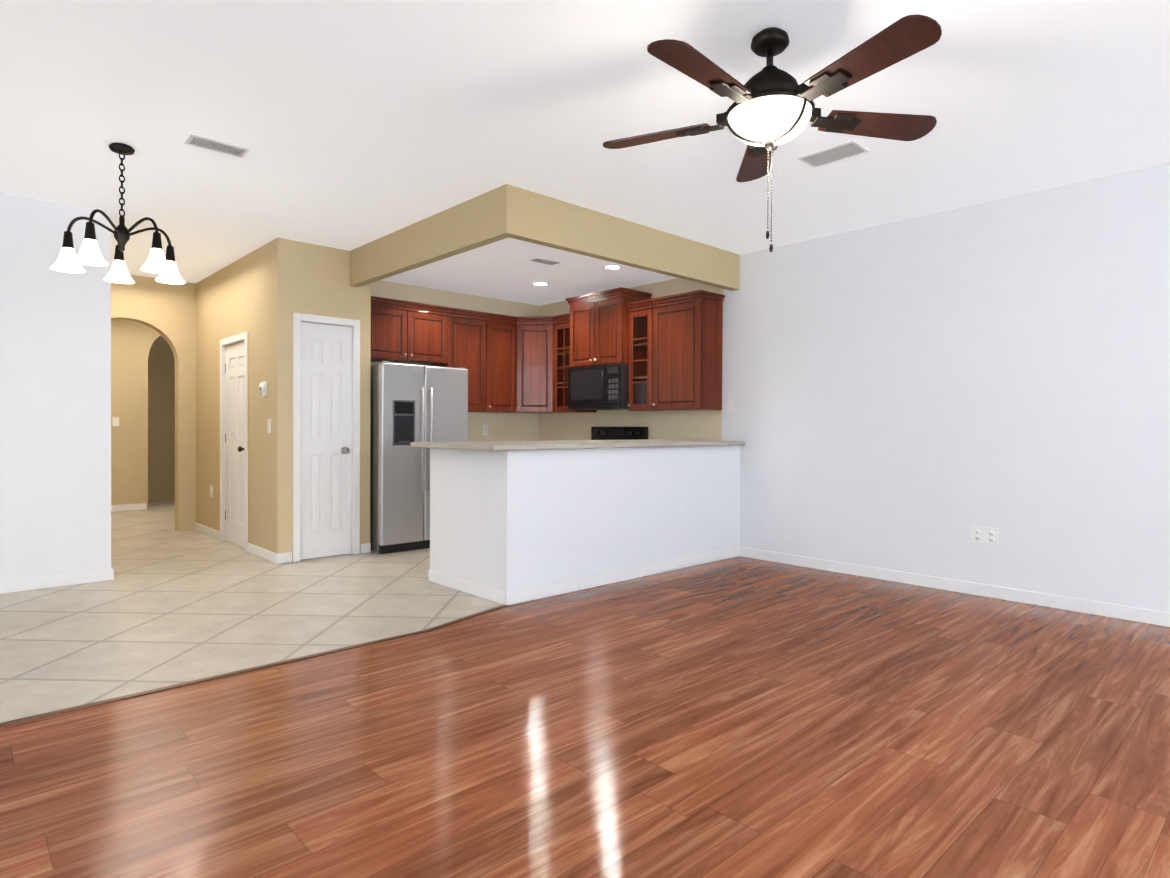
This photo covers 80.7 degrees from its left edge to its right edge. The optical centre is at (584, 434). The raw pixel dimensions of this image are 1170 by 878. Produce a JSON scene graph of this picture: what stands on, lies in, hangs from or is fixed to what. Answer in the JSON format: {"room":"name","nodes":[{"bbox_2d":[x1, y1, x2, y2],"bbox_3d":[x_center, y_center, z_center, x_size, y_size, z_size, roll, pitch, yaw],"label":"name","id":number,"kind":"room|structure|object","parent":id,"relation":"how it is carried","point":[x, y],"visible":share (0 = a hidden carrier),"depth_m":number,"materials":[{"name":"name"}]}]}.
{"room":"living room","nodes":[
{"label":"living room","id":0,"kind":"room"},
{"bbox_2d":[0,193,110,580],"bbox_3d":[-5.436,-0.275,3.390,5.150,2.720,0.120,0,1,-43],"label":"wall","id":1,"kind":"structure","parent":0,"point":[55,422],"depth_m":4.86,"materials":[{"name":"white paint"}]},
{"bbox_2d":[0,567,113,593],"bbox_3d":[-5.394,1.043,3.360,5.164,0.085,0.018,0,1,-43],"label":"baseboard","id":2,"kind":"structure","parent":1,"relation":"attached to","point":[26,584],"depth_m":4.87,"materials":[{"name":"white wood"}]},
{"bbox_2d":[111,319,161,508],"bbox_3d":[-6.047,-0.339,9.545,2.350,2.720,0.160,0,1,-43],"label":"wall","id":3,"kind":"structure","parent":0,"point":[131,342],"depth_m":9.33,"materials":[{"name":"beige paint"}]},
{"bbox_2d":[112,417,118,425],"bbox_3d":[-6.279,-0.177,9.216,0.075,0.118,0.008,0,1,-43],"label":"light switch","id":4,"kind":"object","parent":3,"relation":"attached to","point":[115,421],"visible":1,"depth_m":9.21,"materials":[{"name":"white plastic"}]},
{"bbox_2d":[111,503,145,511],"bbox_3d":[-5.995,0.980,9.495,2.350,0.085,0.014,0,1,-43],"label":"baseboard","id":5,"kind":"structure","parent":3,"relation":"attached to","point":[128,507],"depth_m":9.32,"materials":[{"name":"white wood"}]},
{"bbox_2d":[111,275,195,530],"bbox_3d":[-4.762,-0.310,7.271,1.130,2.720,0.160,0,1,-43],"label":"wall","id":6,"kind":"structure","parent":0,"point":[166,311],"depth_m":7.50,"materials":[{"name":"beige paint"}]},
{"bbox_2d":[148,336,174,499],"bbox_3d":[-8.072,-0.348,9.408,9.500,2.720,0.120,0,1,-43],"label":"wall","id":7,"kind":"structure","parent":0,"point":[161,423],"depth_m":10.71,"materials":[{"name":"beige paint"}]},
{"bbox_2d":[196,240,272,551],"bbox_3d":[-3.480,-0.298,6.813,0.120,2.720,2.579,0,1,-43],"label":"wall","id":8,"kind":"structure","parent":0,"point":[234,298],"depth_m":6.38,"materials":[{"name":"beige paint"}]},
{"bbox_2d":[195,522,219,539],"bbox_3d":[-3.985,1.012,7.262,0.014,0.085,0.939,0,1,-43],"label":"baseboard","id":9,"kind":"structure","parent":8,"relation":"attached to","point":[213,533],"depth_m":7.23,"materials":[{"name":"white wood"}]},
{"bbox_2d":[210,485,212,496],"bbox_3d":[-3.886,0.586,7.158,0.008,0.118,0.075,0,1,-43],"label":"outlet","id":10,"kind":"object","parent":8,"relation":"attached to","point":[211,491],"visible":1,"depth_m":7.14,"materials":[{"name":"white plastic"}]},
{"bbox_2d":[220,332,247,551],"bbox_3d":[-3.331,0.059,6.628,0.116,2.010,0.830,0,1,-43],"label":"door frame","id":11,"kind":"structure","parent":8,"relation":"attached to","point":[231,340],"depth_m":6.84,"materials":[{"name":"white wood"}]},
{"bbox_2d":[225,341,243,547],"bbox_3d":[-3.364,0.090,6.604,0.107,1.937,0.708,0,1,-43],"label":"hall door","id":12,"kind":"structure","parent":8,"relation":"in","point":[234,440],"depth_m":6.64,"materials":[{"name":"white wood"}]},
{"bbox_2d":[259,382,266,396],"bbox_3d":[-2.798,-0.397,5.970,0.031,0.130,0.130,0,1,-43],"label":"thermostat","id":13,"kind":"object","parent":8,"relation":"attached to","point":[262,389],"visible":1,"depth_m":5.94,"materials":[{"name":"white plastic"}]},
{"bbox_2d":[247,543,279,563],"bbox_3d":[-2.822,1.030,6.014,0.014,0.085,0.754,0,1,-43],"label":"baseboard","id":14,"kind":"structure","parent":8,"relation":"attached to","point":[273,557],"depth_m":5.96,"materials":[{"name":"white wood"}]},
{"bbox_2d":[268,419,270,432],"bbox_3d":[-2.696,-0.075,5.878,0.008,0.118,0.075,0,1,-43],"label":"light switch","id":15,"kind":"object","parent":8,"relation":"attached to","point":[269,425],"visible":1,"depth_m":5.86,"materials":[{"name":"white plastic"}]},
{"bbox_2d":[0,499,501,722],"bbox_3d":[-5.005,1.086,6.122,9.500,0.049,8.900,0,1,-43],"label":"floor","id":16,"kind":"structure","parent":0,"point":[169,605],"depth_m":4.22,"materials":[{"name":"beige tile"}]},
{"bbox_2d":[370,361,467,553],"bbox_3d":[-1.700,0.202,6.709,0.910,1.740,0.748,0,1,-43],"label":"fridge","id":17,"kind":"object","parent":16,"relation":"on","point":[409,404],"visible":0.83,"depth_m":6.34,"materials":[{"name":"metal"}]},
{"bbox_2d":[591,427,647,439],"bbox_3d":[0.118,0.496,7.036,0.696,1.165,0.795,0,1,-43],"label":"range","id":18,"kind":"object","parent":16,"relation":"on","point":[619,433],"visible":0.1,"depth_m":7.20,"materials":[{"name":"black metal"}]},
{"bbox_2d":[272,238,370,561],"bbox_3d":[-2.303,-0.285,6.064,0.820,2.720,0.120,0,1,-43],"label":"wall","id":19,"kind":"structure","parent":0,"point":[311,279],"depth_m":5.84,"materials":[{"name":"beige paint"}]},
{"bbox_2d":[301,322,351,559],"bbox_3d":[-2.261,0.051,6.028,0.468,2.037,0.107,0,1,-43],"label":"pantry door","id":20,"kind":"structure","parent":19,"relation":"in","point":[326,413],"depth_m":6.04,"materials":[{"name":"white wood"}]},
{"bbox_2d":[293,313,359,561],"bbox_3d":[-2.285,0.020,6.060,0.590,2.110,0.116,0,1,-43],"label":"door frame","id":21,"kind":"structure","parent":19,"relation":"attached to","point":[298,318],"depth_m":5.99,"materials":[{"name":"white wood"}]},
{"bbox_2d":[371,280,538,440],"bbox_3d":[-1.473,-0.295,7.534,2.398,2.720,0.120,0,1,-43],"label":"wall","id":22,"kind":"structure","parent":0,"point":[513,426],"depth_m":7.75,"materials":[{"name":"beige paint"}]},
{"bbox_2d":[371,299,450,366],"bbox_3d":[-1.849,-0.990,6.863,0.910,0.519,0.330,0,1,-43],"label":"upper cabinet","id":23,"kind":"object","parent":22,"relation":"attached to","point":[399,334],"depth_m":6.77,"materials":[{"name":"brown wood"}]},
{"bbox_2d":[449,311,490,411],"bbox_3d":[-1.320,-0.753,7.360,0.537,0.999,0.330,0,1,-43],"label":"upper cabinet","id":24,"kind":"object","parent":22,"relation":"attached to","point":[466,330],"depth_m":7.25,"materials":[{"name":"brown wood"}]},
{"bbox_2d":[483,425,487,434],"bbox_3d":[-1.123,-0.056,7.776,0.075,0.118,0.008,0,1,-43],"label":"outlet","id":25,"kind":"object","parent":22,"relation":"attached to","point":[485,429],"visible":1,"depth_m":7.77,"materials":[{"name":"white plastic"}]},
{"bbox_2d":[483,315,514,412],"bbox_3d":[-1.010,-0.753,7.618,0.517,0.999,0.376,0,1,-43],"label":"upper cabinet","id":26,"kind":"object","parent":22,"relation":"attached to","point":[498,334],"depth_m":7.49,"materials":[{"name":"brown wood"}]},
{"bbox_2d":[515,315,558,413],"bbox_3d":[-0.665,-0.767,7.710,0.351,1.027,0.709,0,1,-43],"label":"upper cabinet","id":27,"kind":"object","parent":22,"relation":"attached to","point":[536,338],"depth_m":7.63,"materials":[{"name":"brown wood"}]},
{"bbox_2d":[382,238,675,305],"bbox_3d":[-0.525,-1.588,6.424,2.518,0.098,2.768,0,1,-43],"label":"ceiling","id":28,"kind":"structure","parent":0,"point":[506,269],"depth_m":6.64,"materials":[{"name":"white paint"}]},
{"bbox_2d":[533,282,548,285],"bbox_3d":[-0.451,-1.541,7.034,0.176,0.008,0.176,0,1,-43],"label":"recessed light","id":29,"kind":"object","parent":28,"relation":"in","point":[540,284],"visible":0.98,"depth_m":7.03,"materials":[{"name":"white"}]},
{"bbox_2d":[529,258,559,265],"bbox_3d":[-0.357,-1.530,6.082,0.260,0.009,0.120,0,1,-43],"label":"ceiling vent","id":30,"kind":"object","parent":28,"relation":"in","point":[544,261],"visible":0.98,"depth_m":6.07,"materials":[{"name":"grey metal"}]},
{"bbox_2d":[603,265,621,269],"bbox_3d":[0.251,-1.530,6.280,0.176,0.008,0.176,0,1,-43],"label":"recessed light","id":31,"kind":"object","parent":28,"relation":"in","point":[612,267],"visible":0.98,"depth_m":6.29,"materials":[{"name":"white"}]},
{"bbox_2d":[350,184,739,290],"bbox_3d":[-0.354,-1.478,6.181,2.599,0.314,2.339,0,1,-43],"label":"header beam","id":32,"kind":"structure","parent":0,"point":[505,211],"depth_m":5.10,"materials":[{"name":"beige paint"}]},
{"bbox_2d":[0,556,1169,877],"bbox_3d":[0.327,1.169,0.402,9.500,0.050,7.060,0,1,-43],"label":"floor","id":33,"kind":"structure","parent":0,"point":[738,716],"depth_m":2.45,"materials":[{"name":"brown wood"}]},
{"bbox_2d":[0,604,508,726],"bbox_3d":[-2.974,1.108,2.040,6.904,0.006,0.195,0,1,-43],"label":"trim","id":34,"kind":"structure","parent":33,"relation":"on","point":[34,717],"depth_m":3.17,"materials":[{"name":"brown wood"}]},
{"bbox_2d":[430,445,739,591],"bbox_3d":[0.119,0.592,5.682,2.599,1.000,0.960,0,1,-43],"label":"wall","id":35,"kind":"structure","parent":0,"point":[509,520],"depth_m":4.96,"materials":[{"name":"white paint"}]},
{"bbox_2d":[428,569,502,604],"bbox_3d":[-0.845,1.053,4.801,0.013,0.085,0.944,0,1,-43],"label":"baseboard","id":36,"kind":"structure","parent":35,"relation":"attached to","point":[475,589],"depth_m":4.77,"materials":[{"name":"white wood"}]},
{"bbox_2d":[410,439,744,450],"bbox_3d":[0.076,0.072,5.614,2.746,0.036,1.050,0,1,-43],"label":"countertop","id":37,"kind":"structure","parent":35,"relation":"on","point":[526,445],"depth_m":5.00,"materials":[{"name":"beige stone"}]},
{"bbox_2d":[503,547,739,604],"bbox_3d":[0.437,1.054,5.322,2.599,0.085,0.018,0,1,-43],"label":"baseboard","id":38,"kind":"structure","parent":35,"relation":"attached to","point":[512,597],"depth_m":5.09,"materials":[{"name":"white wood"}]},
{"bbox_2d":[0,0,1169,282],"bbox_3d":[-2.594,-1.673,3.612,9.620,0.100,15.800,0,1,-43],"label":"ceiling","id":39,"kind":"structure","parent":0,"point":[350,124],"depth_m":3.41,"materials":[{"name":"white paint"}]},
{"bbox_2d":[50,143,184,283],"bbox_3d":[-2.613,-1.267,3.896,0.638,0.716,0.630,0,1,-43],"label":"chandelier","id":40,"kind":"object","parent":39,"relation":"hanging from","point":[89,253],"visible":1,"depth_m":3.83,"materials":[{"name":"brown metal"}]},
{"bbox_2d":[184,134,249,157],"bbox_3d":[-2.062,-1.617,3.863,0.300,0.010,0.160,0,1,-43],"label":"ceiling vent","id":41,"kind":"object","parent":39,"relation":"in","point":[215,145],"visible":1,"depth_m":3.85,"materials":[{"name":"grey metal"}]},
{"bbox_2d":[603,14,941,251],"bbox_3d":[0.704,-1.163,2.702,1.339,0.866,1.378,0,1,-43],"label":"ceiling fan","id":42,"kind":"object","parent":39,"relation":"hanging from","point":[768,110],"visible":1,"depth_m":2.63,"materials":[{"name":"brown wood"}]},
{"bbox_2d":[797,140,869,167],"bbox_3d":[1.415,-1.599,3.932,0.200,0.012,0.340,0,1,-43],"label":"ceiling vent","id":43,"kind":"object","parent":39,"relation":"in","point":[852,148],"visible":1,"depth_m":3.92,"materials":[{"name":"grey metal"}]},
{"bbox_2d":[539,278,722,440],"bbox_3d":[0.356,-0.683,7.326,0.006,1.719,2.669,0,1,-43],"label":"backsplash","id":44,"kind":"structure","parent":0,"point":[688,425],"depth_m":6.99,"materials":[{"name":"beige paint"}]},
{"bbox_2d":[567,291,650,370],"bbox_3d":[0.247,-1.044,7.134,0.420,0.675,0.765,0,1,-43],"label":"upper cabinet","id":45,"kind":"object","parent":44,"relation":"attached to","point":[604,329],"depth_m":6.87,"materials":[{"name":"brown wood"}]},
{"bbox_2d":[568,364,627,409],"bbox_3d":[0.212,-0.484,7.109,0.439,0.435,0.759,0,1,-43],"label":"microwave","id":46,"kind":"object","parent":45,"relation":"attached to","point":[602,387],"visible":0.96,"depth_m":6.92,"materials":[{"name":"black"}]},
{"bbox_2d":[722,163,1169,611],"bbox_3d":[2.128,-0.256,5.519,0.120,2.720,12.120,0,1,-43],"label":"wall","id":47,"kind":"structure","parent":0,"point":[923,394],"depth_m":4.80,"materials":[{"name":"white paint"}]},
{"bbox_2d":[559,319,578,412],"bbox_3d":[-0.444,-0.767,7.916,0.367,1.027,0.709,0,1,-43],"label":"upper cabinet","id":48,"kind":"object","parent":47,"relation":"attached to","point":[563,373],"depth_m":7.51,"materials":[{"name":"brown wood"}]},
{"bbox_2d":[643,295,722,410],"bbox_3d":[0.930,-0.732,6.468,0.330,0.999,0.632,0,1,-43],"label":"upper cabinet","id":49,"kind":"object","parent":47,"relation":"attached to","point":[667,350],"depth_m":6.30,"materials":[{"name":"brown wood"}]},
{"bbox_2d":[727,399,733,411],"bbox_3d":[1.324,-0.268,6.287,0.008,0.118,0.075,0,1,-43],"label":"light switch","id":50,"kind":"object","parent":47,"relation":"attached to","point":[730,405],"visible":1,"depth_m":6.28,"materials":[{"name":"white plastic"}]},
{"bbox_2d":[740,547,1169,626],"bbox_3d":[3.797,1.088,3.635,0.014,0.085,7.060,0,1,-43],"label":"baseboard","id":51,"kind":"structure","parent":47,"relation":"attached to","point":[1148,616],"depth_m":4.78,"materials":[{"name":"white wood"}]},
{"bbox_2d":[971,526,997,545],"bbox_3d":[2.758,0.695,4.752,0.008,0.118,0.165,0,1,-43],"label":"outlet","id":52,"kind":"object","parent":47,"relation":"attached to","point":[985,535],"visible":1,"depth_m":4.75,"materials":[{"name":"white plastic"}]}
]}

